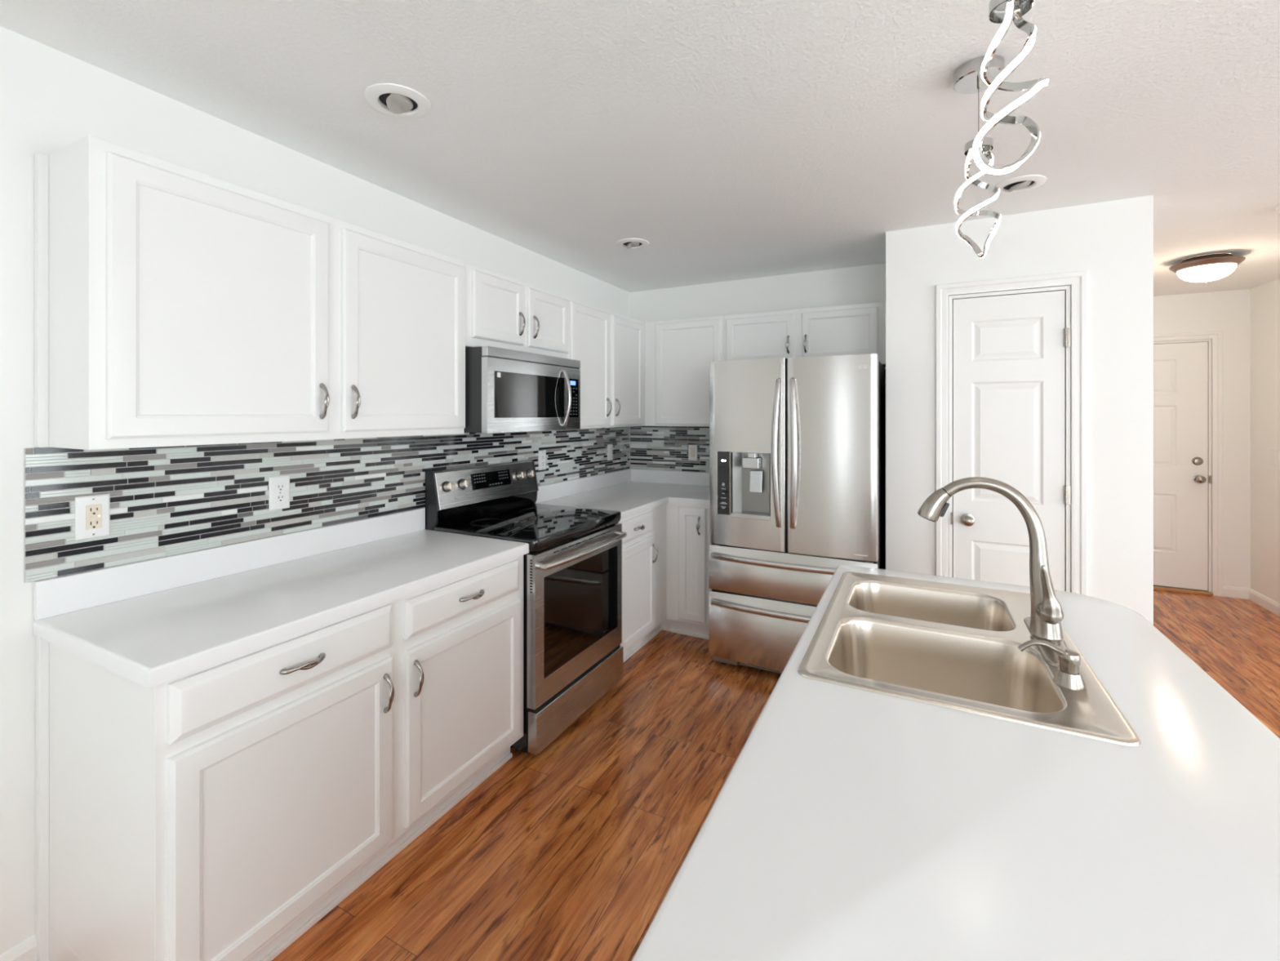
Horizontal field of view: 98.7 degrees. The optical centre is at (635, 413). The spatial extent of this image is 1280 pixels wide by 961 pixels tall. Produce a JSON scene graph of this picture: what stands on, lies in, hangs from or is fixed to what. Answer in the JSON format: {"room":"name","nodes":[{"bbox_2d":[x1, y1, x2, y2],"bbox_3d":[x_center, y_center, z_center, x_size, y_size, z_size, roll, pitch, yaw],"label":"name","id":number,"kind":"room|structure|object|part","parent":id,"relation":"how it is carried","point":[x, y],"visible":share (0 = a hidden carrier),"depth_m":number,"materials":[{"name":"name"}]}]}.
{"room":"kitchen","nodes":[
{"label":"kitchen","id":0,"kind":"room"},
{"bbox_2d":[0,26,629,955],"bbox_3d":[-1.811,0.235,1.110,0.120,2.428,7.500,0,0,27],"label":"wall","id":1,"kind":"structure","parent":0,"point":[51,99],"depth_m":1.44,"materials":[{"name":"white paint"}]},
{"bbox_2d":[0,934,36,960],"bbox_3d":[-2.507,1.406,-0.396,0.013,0.085,4.145,0,0,27],"label":"baseboard","id":2,"kind":"structure","parent":1,"relation":"attached to","point":[26,950],"depth_m":1.42,"materials":[{"name":"white paint"}]},
{"bbox_2d":[34,134,465,449],"bbox_3d":[-1.144,-0.296,1.927,0.321,0.766,1.263,0,0,27],"label":"upper cabinet","id":3,"kind":"object","parent":1,"relation":"attached to","point":[175,304],"visible":1,"depth_m":1.57,"materials":[{"name":"white paint"}]},
{"bbox_3d":[-1.174,-0.294,1.612,0.020,0.711,0.572,0,0,27],"label":"door","id":4,"kind":"part","parent":3,"relation":"part of","materials":[{"name":"white paint"}]},
{"bbox_3d":[-1.034,-0.043,1.828,0.035,0.121,0.020,0,0,27],"label":"handle","id":5,"kind":"part","parent":3,"relation":"part of","materials":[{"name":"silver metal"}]},
{"bbox_3d":[-0.982,-0.043,1.930,0.035,0.121,0.020,0,0,27],"label":"handle","id":6,"kind":"part","parent":3,"relation":"part of","materials":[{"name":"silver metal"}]},
{"bbox_3d":[-0.888,-0.294,2.171,0.020,0.711,0.581,0,0,27],"label":"door","id":7,"kind":"part","parent":3,"relation":"part of","materials":[{"name":"white paint"}]},
{"bbox_2d":[23,426,629,582],"bbox_3d":[-0.815,0.262,2.914,0.008,0.348,3.355,0,0,27],"label":"tile backsplash","id":8,"kind":"structure","parent":1,"relation":"attached to","point":[165,500],"depth_m":1.86,"materials":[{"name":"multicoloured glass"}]},
{"bbox_2d":[75,493,110,540],"bbox_3d":[-1.512,0.286,1.533,0.010,0.118,0.072,0,0,27],"label":"wall outlet","id":9,"kind":"object","parent":8,"relation":"attached to","point":[92,513],"visible":1,"depth_m":1.53,"materials":[{"name":"white plastic"}]},
{"bbox_2d":[85,503,101,529],"bbox_3d":[-1.511,0.286,1.532,0.004,0.067,0.033,0,0,27],"label":"receptacle","id":10,"kind":"object","parent":9,"relation":"attached to","point":[93,511],"depth_m":1.53,"materials":[{"name":"beige plastic"}]},
{"bbox_2d":[268,475,289,510],"bbox_3d":[-1.283,0.284,1.981,0.010,0.118,0.072,0,0,27],"label":"wall outlet","id":11,"kind":"object","parent":8,"relation":"attached to","point":[278,486],"visible":1,"depth_m":1.98,"materials":[{"name":"white plastic"}]},
{"bbox_2d":[275,493,285,502],"bbox_3d":[-1.281,0.303,1.980,0.004,0.027,0.034,0,0,27],"label":"receptacle","id":12,"kind":"object","parent":11,"relation":"attached to","point":[278,497],"depth_m":1.98,"materials":[{"name":"white plastic"}]},
{"bbox_2d":[275,483,285,491],"bbox_3d":[-1.281,0.264,1.980,0.004,0.027,0.034,0,0,27],"label":"receptacle","id":13,"kind":"object","parent":11,"relation":"attached to","point":[278,486],"depth_m":1.98,"materials":[{"name":"white plastic"}]},
{"bbox_2d":[538,449,546,470],"bbox_3d":[-0.571,0.283,3.371,0.010,0.118,0.072,0,0,27],"label":"wall outlet","id":14,"kind":"object","parent":8,"relation":"attached to","point":[542,454],"visible":1,"depth_m":3.36,"materials":[{"name":"white plastic"}]},
{"bbox_2d":[541,454,544,466],"bbox_3d":[-0.569,0.283,3.370,0.004,0.067,0.033,0,0,27],"label":"receptacle","id":15,"kind":"object","parent":14,"relation":"attached to","point":[542,455],"depth_m":3.37,"materials":[{"name":"white plastic"}]},
{"bbox_2d":[607,444,612,460],"bbox_3d":[-0.190,0.286,4.115,0.010,0.118,0.072,0,0,27],"label":"wall switch","id":16,"kind":"object","parent":8,"relation":"attached to","point":[609,446],"visible":1,"depth_m":4.10,"materials":[{"name":"white plastic"}]},
{"bbox_2d":[464,261,568,358],"bbox_3d":[-0.671,-0.491,2.851,0.321,0.376,0.811,0,0,27],"label":"upper cabinet","id":17,"kind":"object","parent":1,"relation":"attached to","point":[503,311],"visible":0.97,"depth_m":2.72,"materials":[{"name":"white paint"}]},
{"bbox_3d":[-0.653,-0.500,2.631,0.020,0.305,0.355,0,0,27],"label":"door","id":18,"kind":"part","parent":17,"relation":"part of","materials":[{"name":"white paint"}]},
{"bbox_2d":[464,346,580,433],"bbox_3d":[-0.629,-0.107,2.793,0.445,0.379,0.742,0,0,27],"label":"microwave oven","id":19,"kind":"object","parent":17,"relation":"attached to","point":[507,390],"visible":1,"depth_m":2.57,"materials":[{"name":"grey metal"}]},
{"bbox_3d":[-0.521,-0.083,2.660,0.032,0.332,0.604,0,0,27],"label":"door","id":20,"kind":"part","parent":19,"relation":"part of","materials":[{"name":"silver metal"}]},
{"bbox_3d":[-0.362,-0.085,2.887,0.054,0.303,0.022,0,0,27],"label":"handle","id":21,"kind":"part","parent":19,"relation":"part of","materials":[{"name":"silver metal"}]},
{"bbox_3d":[-0.352,-0.083,2.991,0.030,0.332,0.136,0,0,27],"label":"control panel","id":22,"kind":"part","parent":19,"relation":"part of","materials":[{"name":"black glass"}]},
{"bbox_3d":[-0.566,-0.451,2.743,0.035,0.121,0.020,0,0,27],"label":"handle","id":23,"kind":"part","parent":17,"relation":"part of","materials":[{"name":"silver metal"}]},
{"bbox_3d":[-0.513,-0.451,2.845,0.035,0.121,0.020,0,0,27],"label":"handle","id":24,"kind":"part","parent":17,"relation":"part of","materials":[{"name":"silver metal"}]},
{"bbox_3d":[-0.471,-0.500,2.986,0.020,0.305,0.365,0,0,27],"label":"door","id":25,"kind":"part","parent":17,"relation":"part of","materials":[{"name":"white paint"}]},
{"bbox_2d":[567,296,644,428],"bbox_3d":[-0.196,-0.296,3.779,0.321,0.766,1.272,0,0,27],"label":"upper cabinet","id":26,"kind":"object","parent":1,"relation":"attached to","point":[609,345],"visible":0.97,"depth_m":3.54,"materials":[{"name":"white paint"}]},
{"bbox_3d":[-0.275,-0.289,3.369,0.020,0.727,0.445,0,0,27],"label":"door","id":27,"kind":"part","parent":26,"relation":"part of","materials":[{"name":"white paint"}]},
{"bbox_3d":[-0.169,-0.043,3.517,0.035,0.121,0.020,0,0,27],"label":"handle","id":28,"kind":"part","parent":26,"relation":"part of","materials":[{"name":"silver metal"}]},
{"bbox_3d":[-0.116,-0.043,3.621,0.035,0.121,0.020,0,0,27],"label":"handle","id":29,"kind":"part","parent":26,"relation":"part of","materials":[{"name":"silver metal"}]},
{"bbox_3d":[-0.055,-0.289,3.799,0.020,0.727,0.438,0,0,27],"label":"door","id":30,"kind":"part","parent":26,"relation":"part of","materials":[{"name":"white paint"}]},
{"bbox_2d":[0,0,1279,296],"bbox_3d":[1.616,-1.029,0.540,6.800,0.100,9.910,0,0,27],"label":"ceiling","id":31,"kind":"structure","parent":0,"point":[739,140],"depth_m":1.75,"materials":[{"name":"white paint"}]},
{"bbox_2d":[364,82,431,118],"bbox_3d":[-0.742,-0.978,1.720,0.192,0.054,0.192,0,0,0],"label":"recessed light","id":32,"kind":"object","parent":31,"relation":"in","point":[397,100],"visible":1,"depth_m":1.70,"materials":[{"name":"white paint"}]},
{"bbox_2d":[616,238,648,248],"bbox_3d":[-0.017,-0.978,3.152,0.192,0.054,0.192,0,0,0],"label":"recessed light","id":33,"kind":"object","parent":31,"relation":"in","point":[627,243],"visible":1,"depth_m":3.13,"materials":[{"name":"white paint"}]},
{"bbox_2d":[953,54,1004,257],"bbox_3d":[0.969,-0.711,1.558,0.130,0.536,0.124,0,0,0],"label":"pendant light","id":34,"kind":"object","parent":31,"relation":"hanging from","point":[967,79],"visible":0.92,"depth_m":1.55,"materials":[{"name":"silver metal"}]},
{"bbox_3d":[0.967,-0.604,1.560,0.122,0.322,0.091,0,0,0],"label":"spiral frame","id":35,"kind":"part","parent":34,"relation":"part of","materials":[{"name":"silver metal"}]},
{"bbox_2d":[973,0,1048,173],"bbox_3d":[0.691,-0.712,1.015,0.135,0.534,0.124,0,0,0],"label":"pendant light","id":36,"kind":"object","parent":31,"relation":"hanging from","point":[1004,11],"visible":1,"depth_m":1.01,"materials":[{"name":"silver metal"}]},
{"bbox_2d":[993,174,1046,194],"bbox_3d":[1.631,-0.978,2.341,0.192,0.054,0.192,0,0,0],"label":"recessed light","id":37,"kind":"object","parent":31,"relation":"in","point":[1020,184],"visible":0.94,"depth_m":2.32,"materials":[{"name":"white paint"}]},
{"bbox_2d":[1168,253,1245,282],"bbox_3d":[3.580,-0.902,3.450,0.334,0.154,0.334,0,0,27],"label":"flush ceiling light","id":38,"kind":"object","parent":31,"relation":"attached to","point":[1210,267],"visible":1,"depth_m":3.37,"materials":[{"name":"white glass"}]},
{"bbox_3d":[3.580,-0.875,3.450,0.265,0.080,0.265,0,0,27],"label":"lamp shade","id":39,"kind":"part","parent":38,"relation":"part of","materials":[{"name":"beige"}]},
{"bbox_2d":[629,262,885,472],"bbox_3d":[0.828,0.235,4.039,1.908,2.428,0.120,0,0,27],"label":"wall","id":40,"kind":"structure","parent":0,"point":[864,284],"depth_m":3.93,"materials":[{"name":"white paint"}]},
{"bbox_2d":[630,426,709,472],"bbox_3d":[0.395,0.262,4.188,0.985,0.348,0.008,0,0,27],"label":"tile backsplash","id":41,"kind":"structure","parent":40,"relation":"attached to","point":[651,447],"depth_m":4.25,"materials":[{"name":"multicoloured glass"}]},
{"bbox_2d":[688,444,697,460],"bbox_3d":[0.431,0.291,4.160,0.072,0.118,0.010,0,0,27],"label":"wall switch","id":42,"kind":"object","parent":41,"relation":"attached to","point":[692,449],"visible":1,"depth_m":4.16,"materials":[{"name":"white plastic"}]},
{"bbox_2d":[644,315,724,426],"bbox_3d":[0.393,-0.296,4.032,0.603,0.766,0.287,0,0,27],"label":"upper cabinet","id":43,"kind":"object","parent":40,"relation":"attached to","point":[678,353],"visible":0.67,"depth_m":3.92,"materials":[{"name":"white paint"}]},
{"bbox_2d":[724,302,885,367],"bbox_3d":[1.115,-0.491,3.643,1.033,0.376,0.321,0,0,27],"label":"upper cabinet","id":44,"kind":"object","parent":40,"relation":"attached to","point":[859,328],"visible":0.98,"depth_m":3.51,"materials":[{"name":"white paint"}]},
{"bbox_3d":[0.823,-0.500,3.662,0.457,0.305,0.020,0,0,27],"label":"door","id":45,"kind":"part","parent":44,"relation":"part of","materials":[{"name":"white paint"}]},
{"bbox_3d":[0.983,-0.451,3.550,0.020,0.121,0.035,0,0,27],"label":"handle","id":46,"kind":"part","parent":44,"relation":"part of","materials":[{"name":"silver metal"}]},
{"bbox_3d":[1.080,-0.451,3.500,0.020,0.121,0.035,0,0,27],"label":"handle","id":47,"kind":"part","parent":44,"relation":"part of","materials":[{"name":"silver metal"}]},
{"bbox_3d":[1.270,-0.500,3.433,0.449,0.305,0.020,0,0,27],"label":"door","id":48,"kind":"part","parent":44,"relation":"part of","materials":[{"name":"white paint"}]},
{"bbox_2d":[271,589,1279,960],"bbox_3d":[1.616,1.499,0.540,6.800,0.100,9.910,0,0,27],"label":"floor","id":49,"kind":"structure","parent":0,"point":[571,850],"depth_m":1.96,"materials":[{"name":"brown wood"}]},
{"bbox_2d":[35,555,523,960],"bbox_3d":[-0.996,1.013,1.855,0.649,0.872,1.265,0,0,27],"label":"base cabinet","id":50,"kind":"object","parent":49,"relation":"on","point":[221,811],"visible":0.98,"depth_m":1.42,"materials":[{"name":"white paint"}]},
{"bbox_3d":[-0.887,0.657,1.454,0.022,0.132,0.570,0,0,27],"label":"drawer","id":51,"kind":"part","parent":50,"relation":"part of","materials":[{"name":"white paint"}]},
{"bbox_3d":[-0.888,1.037,1.454,0.020,0.567,0.570,0,0,27],"label":"door","id":52,"kind":"part","parent":50,"relation":"part of","materials":[{"name":"white paint"}]},
{"bbox_2d":[32,507,528,688],"bbox_3d":[-1.009,0.507,1.860,0.620,0.140,1.270,0,0,27],"label":"countertop","id":53,"kind":"structure","parent":50,"relation":"on","point":[150,623],"depth_m":1.61,"materials":[{"name":"white stone"}]},
{"bbox_3d":[-0.863,0.657,1.441,0.035,0.020,0.121,0,0,27],"label":"handle","id":54,"kind":"part","parent":50,"relation":"part of","materials":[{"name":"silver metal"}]},
{"bbox_3d":[-0.809,1.440,1.769,0.012,0.018,1.247,0,0,27],"label":"shoe moulding","id":55,"kind":"part","parent":50,"relation":"part of","materials":[{"name":"white paint"}]},
{"bbox_3d":[-0.749,0.851,1.668,0.035,0.121,0.020,0,0,27],"label":"handle","id":56,"kind":"part","parent":50,"relation":"part of","materials":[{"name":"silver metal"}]},
{"bbox_3d":[-0.697,0.854,1.768,0.035,0.121,0.020,0,0,27],"label":"handle","id":57,"kind":"part","parent":50,"relation":"part of","materials":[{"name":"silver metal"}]},
{"bbox_3d":[-0.607,0.659,2.001,0.022,0.124,0.559,0,0,27],"label":"drawer","id":58,"kind":"part","parent":50,"relation":"part of","materials":[{"name":"white paint"}]},
{"bbox_3d":[-0.605,1.040,2.006,0.020,0.562,0.569,0,0,27],"label":"door","id":59,"kind":"part","parent":50,"relation":"part of","materials":[{"name":"white paint"}]},
{"bbox_3d":[-0.582,0.659,1.989,0.035,0.020,0.121,0,0,27],"label":"handle","id":60,"kind":"part","parent":50,"relation":"part of","materials":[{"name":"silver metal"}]},
{"bbox_2d":[425,459,626,755],"bbox_3d":[-0.499,0.858,2.742,0.700,1.182,0.755,0,0,27],"label":"electric range","id":61,"kind":"object","parent":49,"relation":"on","point":[573,651],"visible":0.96,"depth_m":2.58,"materials":[{"name":"silver metal"}]},
{"bbox_3d":[-0.774,0.358,2.883,0.078,0.181,0.731,0,0,27],"label":"control panel","id":62,"kind":"part","parent":61,"relation":"part of","materials":[{"name":"silver metal"}]},
{"bbox_2d":[431,503,621,552],"bbox_3d":[-0.508,0.550,2.747,0.597,0.060,0.755,0,0,27],"label":"cooktop","id":63,"kind":"object","parent":61,"relation":"in","point":[546,528],"depth_m":2.63,"materials":[{"name":"black glass"}]},
{"bbox_3d":[-0.264,0.907,2.622,0.042,0.640,0.753,0,0,27],"label":"oven door","id":64,"kind":"part","parent":61,"relation":"part of","materials":[{"name":"silver metal"}]},
{"bbox_3d":[-0.259,1.327,2.619,0.048,0.171,0.752,0,0,27],"label":"storage drawer","id":65,"kind":"part","parent":61,"relation":"part of","materials":[{"name":"silver metal"}]},
{"bbox_3d":[-0.218,0.637,2.598,0.069,0.025,0.717,0,0,27],"label":"handle","id":66,"kind":"part","parent":61,"relation":"part of","materials":[{"name":"silver metal"}]},
{"bbox_2d":[617,503,671,662],"bbox_3d":[-0.058,1.013,3.686,0.649,0.872,1.313,0,0,27],"label":"base cabinet","id":67,"kind":"object","parent":49,"relation":"on","point":[644,546],"visible":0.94,"depth_m":3.28,"materials":[{"name":"white paint"}]},
{"bbox_2d":[535,468,709,519],"bbox_3d":[0.090,0.507,3.609,0.983,0.140,1.314,0,0,27],"label":"countertop","id":68,"kind":"structure","parent":67,"relation":"on","point":[630,492],"depth_m":3.71,"materials":[{"name":"white stone"}]},
{"bbox_3d":[0.006,0.660,3.198,0.022,0.122,0.433,0,0,27],"label":"drawer","id":69,"kind":"part","parent":67,"relation":"part of","materials":[{"name":"white paint"}]},
{"bbox_3d":[0.010,1.036,3.208,0.020,0.569,0.455,0,0,27],"label":"door","id":70,"kind":"part","parent":67,"relation":"part of","materials":[{"name":"white paint"}]},
{"bbox_3d":[0.030,0.660,3.185,0.035,0.020,0.121,0,0,27],"label":"handle","id":71,"kind":"part","parent":67,"relation":"part of","materials":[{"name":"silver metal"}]},
{"bbox_3d":[0.002,1.440,3.355,0.012,0.018,0.780,0,0,27],"label":"shoe moulding","id":72,"kind":"part","parent":67,"relation":"part of","materials":[{"name":"white paint"}]},
{"bbox_3d":[0.120,0.854,3.365,0.035,0.121,0.020,0,0,27],"label":"handle","id":73,"kind":"part","parent":67,"relation":"part of","materials":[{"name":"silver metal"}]},
{"bbox_2d":[666,502,711,639],"bbox_3d":[0.500,1.013,3.762,0.386,0.872,0.666,0,0,27],"label":"base cabinet","id":74,"kind":"object","parent":49,"relation":"on","point":[688,589],"visible":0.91,"depth_m":3.52,"materials":[{"name":"white paint"}]},
{"bbox_3d":[0.403,1.440,3.570,0.386,0.018,0.012,0,0,27],"label":"shoe moulding","id":75,"kind":"part","parent":74,"relation":"part of","materials":[{"name":"white paint"}]},
{"bbox_3d":[0.360,0.959,3.509,0.187,0.724,0.020,0,0,27],"label":"door","id":76,"kind":"part","parent":74,"relation":"part of","materials":[{"name":"white paint"}]},
{"bbox_3d":[0.395,0.707,3.461,0.020,0.121,0.035,0,0,27],"label":"handle","id":77,"kind":"part","parent":74,"relation":"part of","materials":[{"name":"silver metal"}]},
{"bbox_2d":[708,353,885,673],"bbox_3d":[1.000,0.574,3.306,0.882,1.750,0.968,0,0,27],"label":"refrigerator","id":78,"kind":"object","parent":49,"relation":"on","point":[797,444],"visible":0.88,"depth_m":2.94,"materials":[{"name":"grey metal"}]},
{"bbox_3d":[0.497,0.388,3.101,0.070,0.354,0.013,0,0,27],"label":"dispenser panel","id":79,"kind":"part","parent":78,"relation":"part of","materials":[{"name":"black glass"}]},
{"bbox_3d":[0.626,0.218,3.072,0.430,1.038,0.088,0,0,27],"label":"door","id":80,"kind":"part","parent":78,"relation":"part of","materials":[{"name":"silver metal"}]},
{"bbox_3d":[0.641,0.256,3.043,0.092,0.086,0.054,0,0,27],"label":"spout","id":81,"kind":"part","parent":78,"relation":"part of","materials":[{"name":"silver metal"}]},
{"bbox_3d":[0.664,0.372,3.034,0.068,0.118,0.025,0,0,27],"label":"dispenser lever","id":82,"kind":"part","parent":78,"relation":"part of","materials":[{"name":"silver metal"}]},
{"bbox_3d":[0.799,1.065,2.914,0.855,0.033,0.066,0,0,27],"label":"handle","id":83,"kind":"part","parent":78,"relation":"part of","materials":[{"name":"silver metal"}]},
{"bbox_3d":[0.826,1.195,2.967,0.882,0.364,0.092,0,0,27],"label":"drawer","id":84,"kind":"part","parent":78,"relation":"part of","materials":[{"name":"silver metal"}]},
{"bbox_3d":[0.799,0.801,2.914,0.855,0.033,0.066,0,0,27],"label":"handle","id":85,"kind":"part","parent":78,"relation":"part of","materials":[{"name":"silver metal"}]},
{"bbox_3d":[0.753,0.208,2.928,0.073,0.806,0.034,0,0,-44],"label":"handle","id":86,"kind":"part","parent":78,"relation":"part of","materials":[{"name":"silver metal"}]},
{"bbox_3d":[0.826,0.873,2.967,0.882,0.248,0.092,0,0,27],"label":"drawer","id":87,"kind":"part","parent":78,"relation":"part of","materials":[{"name":"silver metal"}]},
{"bbox_3d":[0.828,0.208,2.890,0.034,0.806,0.073,0,0,8],"label":"handle","id":88,"kind":"part","parent":78,"relation":"part of","materials":[{"name":"silver metal"}]},
{"bbox_3d":[1.023,0.218,2.869,0.442,1.038,0.088,0,0,27],"label":"door","id":89,"kind":"part","parent":78,"relation":"part of","materials":[{"name":"silver metal"}]},
{"bbox_3d":[0.624,1.013,1.066,0.603,0.872,1.661,0,0,27],"label":"cabinet","id":90,"kind":"object","parent":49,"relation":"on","visible":0},
{"bbox_2d":[631,564,1279,960],"bbox_3d":[0.685,0.557,1.023,0.796,0.040,1.741,0,0,27],"label":"countertop","id":91,"kind":"structure","parent":90,"relation":"on","point":[848,824],"depth_m":0.70,"materials":[{"name":"white stone"}]},
{"bbox_2d":[797,571,1140,746],"bbox_3d":[0.761,0.631,1.374,0.549,0.199,0.835,0,0,27],"label":"double sink","id":92,"kind":"object","parent":91,"relation":"in","point":[949,646],"visible":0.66,"depth_m":1.35,"materials":[{"name":"silver metal"}]},
{"bbox_2d":[917,476,1067,666],"bbox_3d":[0.863,0.346,1.347,0.307,0.377,0.310,0,0,27],"label":"kitchen faucet","id":93,"kind":"object","parent":92,"relation":"on","point":[1046,615],"visible":0.99,"depth_m":1.31,"materials":[{"name":"silver metal"}]},
{"bbox_3d":[0.970,0.530,1.292,0.059,0.008,0.310,0,0,27],"label":"deck plate","id":94,"kind":"part","parent":93,"relation":"part of","materials":[{"name":"silver metal"}]},
{"bbox_3d":[0.966,0.408,1.277,0.045,0.116,0.039,0,0,27],"label":"lever","id":95,"kind":"part","parent":93,"relation":"part of","materials":[{"name":"silver metal"}]},
{"bbox_2d":[1017,639,1086,690],"bbox_3d":[0.832,0.495,1.101,0.111,0.078,0.052,0,0,27],"label":"soap dispenser","id":96,"kind":"object","parent":92,"relation":"on","point":[1068,675],"visible":1,"depth_m":1.08,"materials":[{"name":"silver metal"}]},
{"bbox_3d":[0.824,0.470,1.105,0.093,0.029,0.026,0,0,27],"label":"spout","id":97,"kind":"part","parent":96,"relation":"part of","materials":[{"name":"silver metal"}]},
{"bbox_2d":[885,195,1153,625],"bbox_3d":[2.462,0.235,3.942,1.089,2.428,2.783,0,0,27],"label":"wall","id":98,"kind":"structure","parent":0,"point":[1113,241],"depth_m":2.56,"materials":[{"name":"white paint"}]},
{"bbox_2d":[935,270,1087,595],"bbox_3d":[1.848,0.391,2.745,0.618,2.115,0.128,0,0,27],"label":"trim","id":99,"kind":"structure","parent":98,"relation":"attached to","point":[1077,280],"depth_m":2.61,"materials":[{"name":"white paint"}]},
{"bbox_2d":[952,290,1071,591],"bbox_3d":[1.833,0.425,2.690,0.482,2.023,0.101,0,0,27],"label":"door","id":100,"kind":"structure","parent":98,"relation":"in","point":[1008,350],"depth_m":2.71,"materials":[{"name":"white paint"}]},
{"bbox_3d":[1.666,0.534,2.756,0.062,0.062,0.066,0,0,27],"label":"knob","id":101,"kind":"part","parent":100,"relation":"part of","materials":[{"name":"silver metal"}]},
{"bbox_2d":[1153,288,1250,588],"bbox_3d":[4.232,0.235,4.666,1.603,2.428,0.120,0,0,27],"label":"wall","id":102,"kind":"structure","parent":0,"point":[1228,312],"depth_m":4.35,"materials":[{"name":"white paint"}]},
{"bbox_2d":[1153,342,1207,590],"bbox_3d":[4.185,0.419,4.612,0.912,2.000,0.101,0,0,27],"label":"door","id":103,"kind":"structure","parent":102,"relation":"in","point":[1180,369],"depth_m":4.49,"materials":[{"name":"white paint"}]},
{"bbox_3d":[4.533,0.524,4.415,0.062,0.062,0.066,0,0,27],"label":"knob","id":104,"kind":"part","parent":103,"relation":"part of","materials":[{"name":"silver metal"}]},
{"bbox_2d":[1153,584,1213,595],"bbox_3d":[4.204,1.438,4.650,0.952,0.022,0.135,0,0,27],"label":"trim","id":105,"kind":"structure","parent":102,"relation":"attached to","point":[1155,587],"depth_m":4.47,"materials":[{"name":"brown wood"}]},
{"bbox_2d":[1153,330,1222,596],"bbox_3d":[4.210,0.394,4.662,1.072,2.110,0.128,0,0,27],"label":"trim","id":106,"kind":"structure","parent":102,"relation":"attached to","point":[1215,339],"depth_m":4.39,"materials":[{"name":"white paint"}]},
{"bbox_2d":[1222,585,1250,599],"bbox_3d":[4.734,1.406,4.335,0.168,0.085,0.013,0,0,27],"label":"baseboard","id":107,"kind":"structure","parent":102,"relation":"attached to","point":[1228,591],"depth_m":4.33,"materials":[{"name":"white paint"}]},
{"bbox_2d":[1250,278,1279,603],"bbox_3d":[4.316,0.235,3.203,0.120,2.428,2.410,0,0,27],"label":"wall","id":108,"kind":"structure","parent":0,"point":[1264,298],"depth_m":4.11,"materials":[{"name":"white paint"}]},
{"bbox_2d":[1248,588,1279,616],"bbox_3d":[4.254,1.406,3.227,0.013,0.085,2.397,0,0,27],"label":"baseboard","id":109,"kind":"structure","parent":108,"relation":"attached to","point":[1266,602],"depth_m":4.10,"materials":[{"name":"white paint"}]},
{"bbox_2d":[1270,448,1279,466],"bbox_3d":[4.649,0.319,3.998,0.010,0.118,0.115,0,0,27],"label":"wall switch","id":110,"kind":"object","parent":108,"relation":"attached to","point":[1274,454],"visible":1,"depth_m":3.99,"materials":[{"name":"white plastic"}]}
]}

